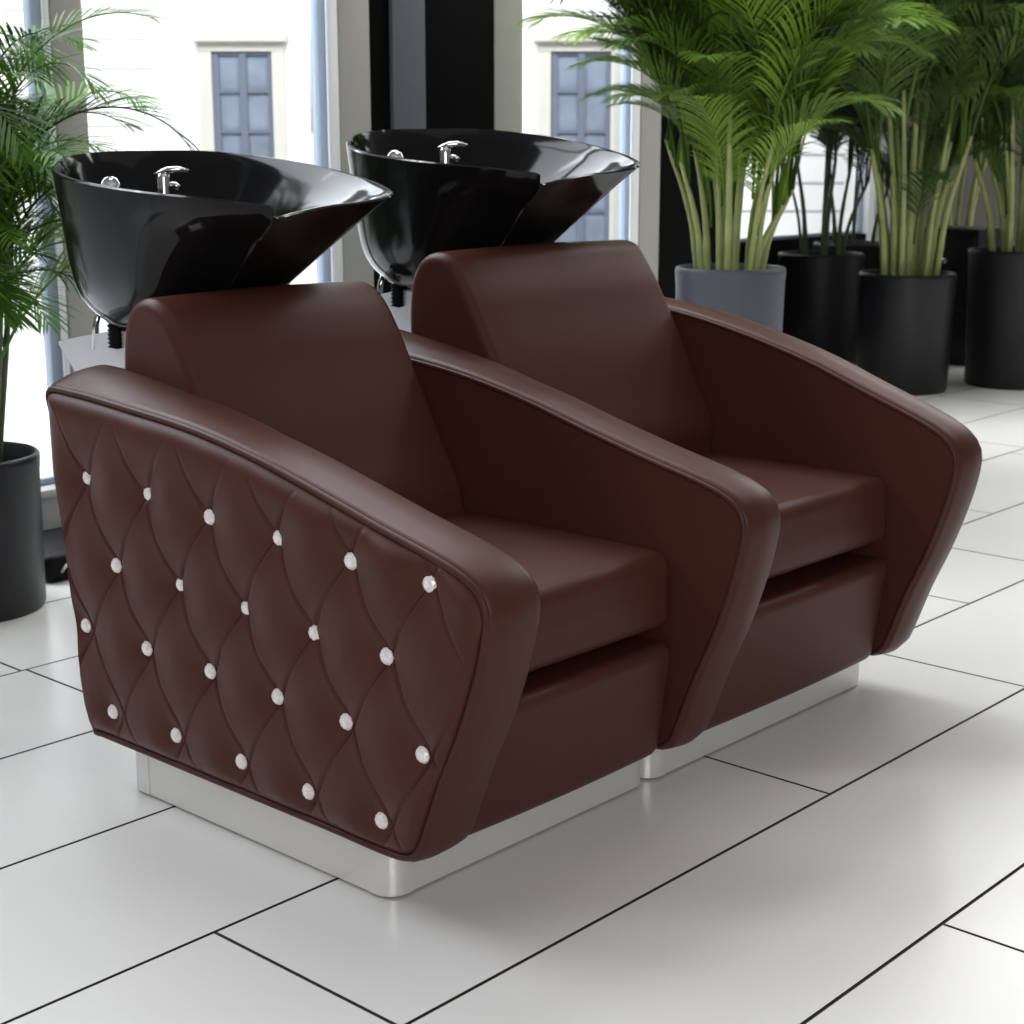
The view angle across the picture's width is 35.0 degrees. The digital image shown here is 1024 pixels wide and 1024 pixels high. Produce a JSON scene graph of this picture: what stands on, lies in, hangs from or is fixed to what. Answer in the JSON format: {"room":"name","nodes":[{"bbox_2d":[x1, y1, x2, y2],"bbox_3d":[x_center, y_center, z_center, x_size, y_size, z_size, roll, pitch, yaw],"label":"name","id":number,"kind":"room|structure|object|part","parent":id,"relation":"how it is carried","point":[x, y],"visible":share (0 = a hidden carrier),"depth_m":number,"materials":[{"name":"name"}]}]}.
{"room":"salon","nodes":[
{"label":"salon","id":0,"kind":"room"},
{"bbox_2d":[369,0,493,293],"bbox_3d":[-0.298,-1.570,5.450,0.110,2.900,0.586,11,17,41],"label":"wall pillar","id":1,"kind":"structure","parent":0,"point":[459,34],"depth_m":5.48,"materials":[{"name":"black paint"}]},
{"bbox_2d":[310,0,373,286],"bbox_3d":[-0.550,-1.514,5.201,0.140,2.900,0.132,11,17,41],"label":"window frame","id":2,"kind":"structure","parent":1,"relation":"attached to","point":[352,15],"depth_m":5.19,"materials":[{"name":"grey paint"}]},
{"bbox_2d":[389,0,425,128],"bbox_3d":[-0.342,-1.539,5.311,0.020,2.900,0.149,11,17,41],"label":"wall","id":3,"kind":"structure","parent":1,"relation":"attached to","point":[406,17],"depth_m":5.31,"materials":[{"name":"grey paint"}]},
{"bbox_2d":[494,0,522,132],"bbox_3d":[-0.062,-1.632,5.725,0.140,2.900,0.148,11,17,41],"label":"trim","id":4,"kind":"structure","parent":1,"relation":"attached to","point":[507,41],"depth_m":5.69,"materials":[{"name":"grey paint"}]},
{"bbox_2d":[0,354,1023,1023],"bbox_3d":[1.852,0.063,4.808,7.000,0.003,14.700,11,17,41],"label":"floor","id":5,"kind":"structure","parent":0,"point":[856,856],"depth_m":2.52,"materials":[{"name":"tile"}]},
{"bbox_2d":[43,527,68,582],"bbox_3d":[-1.157,0.099,4.474,0.314,0.075,0.440,11,17,41],"label":"equipment case","id":6,"kind":"object","parent":5,"relation":"on","point":[56,569],"visible":0.23,"depth_m":4.26,"materials":[{"name":"black plastic"}]},
{"bbox_2d":[41,0,70,376],"bbox_3d":[-1.252,-1.324,4.361,0.011,2.900,0.022,11,17,41],"label":"trim","id":7,"kind":"structure","parent":5,"relation":"on","point":[44,3],"depth_m":4.49,"materials":[{"name":"grey paint"}]},
{"bbox_2d":[22,0,99,474],"bbox_3d":[-1.255,-1.343,4.444,0.140,2.900,0.099,11,17,41],"label":"window frame","id":8,"kind":"structure","parent":5,"relation":"on","point":[82,326],"depth_m":4.45,"materials":[{"name":"white paint"}]},
{"bbox_2d":[0,0,208,621],"bbox_3d":[-1.238,-0.551,3.795,1.016,1.642,1.289,11,17,41],"label":"potted palm","id":9,"kind":"object","parent":5,"relation":"on","point":[22,562],"visible":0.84,"depth_m":3.80,"materials":[{"name":"plant"}]},
{"bbox_2d":[0,441,45,621],"bbox_3d":[-1.338,0.047,3.994,0.366,0.388,0.366,11,17,41],"label":"pot","id":10,"kind":"object","parent":9,"relation":"attached to","point":[22,562],"depth_m":3.92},
{"bbox_2d":[325,0,342,281],"bbox_3d":[-0.566,-1.490,5.097,0.012,2.900,0.046,11,17,41],"label":"trim","id":11,"kind":"structure","parent":5,"relation":"on","point":[330,5],"depth_m":5.14,"materials":[{"name":"white paint"}]},
{"bbox_2d":[45,150,780,896],"bbox_3d":[-0.339,-0.078,2.911,1.483,1.109,0.744,11,17,41],"label":"chair","id":12,"kind":"object","parent":5,"relation":"on","point":[382,608],"visible":1,"depth_m":2.69,"materials":[{"name":"brown leather"}]},
{"bbox_3d":[-0.798,-0.363,3.133,0.032,0.097,0.013,0,13,1],"label":"support rod","id":13,"kind":"part","parent":12,"relation":"part of","materials":[{"name":"silver metal"}]},
{"bbox_2d":[52,150,392,331],"bbox_3d":[-0.582,-0.517,3.089,0.760,0.331,0.468,11,17,41],"label":"basin","id":14,"kind":"object","parent":12,"relation":"in","point":[224,237],"depth_m":2.94,"materials":[{"name":"black ceramic"}]},
{"bbox_3d":[-0.428,0.162,2.550,1.037,0.606,0.024,11,17,41],"label":"tufted panel","id":15,"kind":"part","parent":12,"relation":"part of","materials":[{"name":"brown leather"}]},
{"bbox_3d":[-0.368,-0.149,2.924,0.398,0.496,0.511,11,17,41],"label":"backrest","id":16,"kind":"part","parent":12,"relation":"part of","materials":[{"name":"brown leather"}]},
{"bbox_3d":[-0.382,0.140,2.596,1.070,0.659,0.119,11,17,41],"label":"armrest","id":17,"kind":"part","parent":12,"relation":"part of","materials":[{"name":"brown leather"}]},
{"bbox_2d":[437,511,668,672],"bbox_3d":[-0.084,0.125,2.733,0.532,0.147,0.492,11,17,41],"label":"seat cushion","id":18,"kind":"object","parent":12,"relation":"on","point":[601,582],"depth_m":2.67,"materials":[{"name":"brown leather"}]},
{"bbox_3d":[0.032,0.348,2.673,0.229,0.213,0.499,11,17,41],"label":"panel","id":19,"kind":"part","parent":12,"relation":"part of","materials":[{"name":"brown leather"}]},
{"bbox_3d":[0.026,0.027,3.031,1.069,0.688,0.114,11,17,41],"label":"armrest","id":20,"kind":"part","parent":12,"relation":"part of","materials":[{"name":"brown leather"}]},
{"bbox_2d":[629,45,640,245],"bbox_3d":[0.475,-1.743,6.216,0.012,2.900,0.051,11,17,41],"label":"trim","id":21,"kind":"structure","parent":5,"relation":"on","point":[635,74],"depth_m":6.30,"materials":[{"name":"white paint"}]},
{"bbox_2d":[346,128,981,778],"bbox_3d":[0.180,-0.206,3.370,1.355,1.156,0.786,11,17,41],"label":"chair","id":22,"kind":"object","parent":5,"relation":"on","point":[873,485],"visible":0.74,"depth_m":3.28,"materials":[{"name":"brown leather"}]},
{"bbox_3d":[-0.283,-0.493,3.539,0.031,0.100,0.013,-2,13,-7],"label":"support rod","id":23,"kind":"part","parent":22,"relation":"part of","materials":[{"name":"silver metal"}]},
{"bbox_2d":[346,128,639,291],"bbox_3d":[-0.071,-0.659,3.524,0.646,0.340,0.538,11,17,41],"label":"basin","id":24,"kind":"object","parent":22,"relation":"in","point":[503,200],"depth_m":3.36,"materials":[{"name":"black ceramic"}]},
{"bbox_3d":[0.120,-0.279,3.374,0.350,0.543,0.606,11,17,41],"label":"backrest","id":25,"kind":"part","parent":22,"relation":"part of","materials":[{"name":"brown leather"}]},
{"bbox_2d":[696,451,886,578],"bbox_3d":[0.364,-0.001,3.211,0.532,0.147,0.603,11,17,41],"label":"seat cushion","id":26,"kind":"object","parent":22,"relation":"on","point":[831,504],"depth_m":3.16,"materials":[{"name":"brown leather"}]},
{"bbox_3d":[0.480,0.234,3.152,0.230,0.224,0.610,11,17,41],"label":"panel","id":27,"kind":"part","parent":22,"relation":"part of","materials":[{"name":"brown leather"}]},
{"bbox_3d":[0.512,-0.108,3.549,1.070,0.723,0.114,11,17,41],"label":"armrest","id":28,"kind":"part","parent":22,"relation":"part of","materials":[{"name":"brown leather"}]},
{"bbox_2d":[509,0,960,331],"bbox_3d":[0.762,-1.143,5.260,1.594,2.151,1.493,-4,13,-18],"label":"potted palm","id":29,"kind":"object","parent":5,"relation":"on","point":[759,69],"visible":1,"depth_m":5.11,"materials":[{"name":"green plant"}]},
{"bbox_2d":[675,263,785,331],"bbox_3d":[0.718,-0.450,5.416,0.362,0.729,0.362,11,17,41],"label":"pot","id":30,"kind":"object","parent":29,"relation":"on","point":[754,292],"depth_m":5.21,"materials":[{"name":"grey stone"}]},
{"bbox_2d":[778,54,921,364],"bbox_3d":[1.641,-1.689,8.195,1.227,1.922,1.688,11,17,41],"label":"potted palm","id":31,"kind":"object","parent":5,"relation":"on","point":[821,295],"visible":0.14,"depth_m":8.19,"materials":[{"name":"plastic"}]},
{"bbox_2d":[778,250,864,364],"bbox_3d":[1.581,-1.041,8.370,0.440,0.580,0.440,11,17,41],"label":"pot","id":32,"kind":"object","parent":31,"relation":"on","point":[821,295],"depth_m":8.19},
{"bbox_2d":[810,106,942,269],"bbox_3d":[2.003,-1.741,8.965,1.054,1.683,0.872,0,13,-1],"label":"potted palm","id":33,"kind":"object","parent":5,"relation":"on","point":[870,249],"visible":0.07,"depth_m":8.96,"materials":[{"name":"plant"}]},
{"bbox_2d":[813,240,879,269],"bbox_3d":[1.902,-1.226,9.179,0.420,0.585,0.420,11,17,41],"label":"pot","id":34,"kind":"object","parent":33,"relation":"on","point":[870,249],"depth_m":8.95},
{"bbox_2d":[808,0,1023,395],"bbox_3d":[1.817,-1.804,7.295,2.094,2.543,2.294,-1,13,-3],"label":"potted palm","id":35,"kind":"object","parent":5,"relation":"on","point":[906,306],"visible":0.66,"depth_m":7.33,"materials":[{"name":"plant"}]},
{"bbox_2d":[857,269,956,395],"bbox_3d":[1.826,-0.841,7.564,0.444,0.545,0.444,11,17,41],"label":"pot","id":36,"kind":"object","parent":35,"relation":"on","point":[905,316],"depth_m":7.39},
{"bbox_2d":[899,71,989,225],"bbox_3d":[2.442,-1.883,8.593,1.698,2.125,1.653,-11,16,-39],"label":"potted palm","id":37,"kind":"object","parent":5,"relation":"on","point":[975,186],"visible":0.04,"depth_m":8.76,"materials":[{"name":"plant"}]},
{"bbox_2d":[893,0,1023,389],"bbox_3d":[2.378,-1.786,7.479,1.913,2.425,1.939,6,14,25],"label":"potted palm","id":38,"kind":"object","parent":5,"relation":"on","point":[994,342],"visible":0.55,"depth_m":7.53,"materials":[{"name":"plant"}]},
{"bbox_2d":[964,246,1023,389],"bbox_3d":[2.391,-0.926,7.725,0.470,0.640,0.470,11,17,41],"label":"pot","id":39,"kind":"object","parent":38,"relation":"on","point":[994,342],"depth_m":7.57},
{"bbox_2d":[922,225,1000,365],"bbox_3d":[2.302,-1.137,8.522,0.380,0.700,0.319,11,17,41],"label":"plant pot","id":40,"kind":"object","parent":5,"relation":"on","point":[958,239],"visible":0.27,"depth_m":8.35,"materials":[{"name":"black metal"}]},
{"bbox_3d":[2.225,-1.295,8.361,0.032,0.032,0.034,11,17,41],"label":"knob","id":41,"kind":"part","parent":40,"relation":"part of","materials":[{"name":"silver metal"}]},
{"bbox_3d":[2.225,-1.235,8.412,0.350,0.380,0.020,11,17,41],"label":"drawer","id":42,"kind":"part","parent":40,"relation":"part of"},
{"bbox_3d":[2.225,-0.923,8.483,0.350,0.220,0.020,11,17,41],"label":"drawer","id":43,"kind":"part","parent":40,"relation":"part of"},
{"bbox_3d":[-0.924,-0.025,5.116,0.100,0.034,0.887,11,17,41],"label":"trim","id":44,"kind":"structure","parent":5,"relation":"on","visible":0},
{"bbox_3d":[-0.912,-0.109,5.086,0.132,0.142,0.887,11,17,41],"label":"baseboard","id":45,"kind":"structure","parent":44,"relation":"on","visible":0},
{"bbox_2d":[311,0,331,282],"bbox_3d":[-0.910,-1.510,4.788,0.030,2.725,0.950,11,17,41],"label":"window","id":46,"kind":"structure","parent":45,"relation":"on","point":[317,6],"depth_m":5.16,"materials":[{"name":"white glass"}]},
{"bbox_3d":[0.201,-0.298,6.324,0.100,0.034,0.634,11,17,41],"label":"trim","id":47,"kind":"structure","parent":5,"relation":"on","visible":0},
{"bbox_3d":[0.213,-0.382,6.294,0.132,0.142,0.634,11,17,41],"label":"baseboard","id":48,"kind":"structure","parent":47,"relation":"on","visible":0},
{"bbox_2d":[619,9,631,240],"bbox_3d":[0.217,-1.784,5.999,0.030,2.725,0.725,11,17,41],"label":"window","id":49,"kind":"structure","parent":48,"relation":"on","point":[625,117],"depth_m":6.32,"materials":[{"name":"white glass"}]},
{"bbox_3d":[-2.145,0.271,3.803,0.100,0.034,2.506,11,17,41],"label":"trim","id":50,"kind":"structure","parent":5,"relation":"on","visible":0},
{"bbox_2d":[41,483,61,529],"bbox_3d":[-2.134,0.188,3.773,0.132,0.142,2.506,11,17,41],"label":"baseboard","id":51,"kind":"structure","parent":50,"relation":"on","point":[51,518],"depth_m":4.58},
{"bbox_2d":[24,0,62,485],"bbox_3d":[-2.130,-1.214,3.478,0.030,2.725,2.542,11,17,41],"label":"window","id":52,"kind":"structure","parent":51,"relation":"on","point":[31,7],"depth_m":4.54,"materials":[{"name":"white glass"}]},
{"bbox_2d":[658,98,738,298],"bbox_3d":[0.734,-1.821,6.559,0.110,2.900,0.560,11,17,41],"label":"wall pillar","id":53,"kind":"structure","parent":0,"point":[674,249],"depth_m":6.54,"materials":[{"name":"black paint"}]},
{"bbox_2d":[612,1,660,280],"bbox_3d":[0.491,-1.767,6.320,0.140,2.900,0.129,11,17,41],"label":"trim","id":54,"kind":"structure","parent":53,"relation":"attached to","point":[650,120],"depth_m":6.37,"materials":[{"name":"grey paint"}]},
{"bbox_2d":[739,109,1023,264],"bbox_3d":[2.654,-2.654,10.247,0.150,2.900,4.880,11,17,41],"label":"wall","id":55,"kind":"structure","parent":0,"point":[980,219],"depth_m":10.61,"materials":[{"name":"paint"}]},
{"bbox_2d":[740,148,864,241],"bbox_3d":[1.564,-2.672,8.966,0.030,2.300,1.570,11,17,41],"label":"window","id":56,"kind":"structure","parent":55,"relation":"in","point":[860,206],"depth_m":9.68,"materials":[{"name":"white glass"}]},
{"bbox_2d":[853,153,875,240],"bbox_3d":[2.119,-2.514,9.628,0.110,2.900,0.080,11,17,41],"label":"trim","id":57,"kind":"structure","parent":55,"relation":"attached to","point":[869,197],"depth_m":9.74,"materials":[{"name":"white paint"}]},
{"bbox_2d":[875,116,892,240],"bbox_3d":[2.203,-2.532,9.704,0.130,2.900,0.150,11,17,41],"label":"trim","id":58,"kind":"structure","parent":55,"relation":"attached to","point":[881,149],"depth_m":9.79,"materials":[{"name":"grey paint"}]},
{"label":"outside","id":59,"kind":"structure","parent":0,"visible":0},
{"bbox_2d":[2,323,107,454],"bbox_3d":[-9.533,-2.315,16.046,27.500,0.001,44.000,11,17,41],"label":"street","id":60,"kind":"structure","parent":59,"point":[26,413],"depth_m":8.64,"materials":[{"name":"white"}]},
{"bbox_2d":[0,0,855,322],"bbox_3d":[-4.000,-4.414,11.454,40.000,8.200,0.510,0,13,0],"label":"building","id":61,"kind":"structure","parent":60,"relation":"on","point":[238,71],"depth_m":11.60,"materials":[{"name":"white paint"}]}
]}

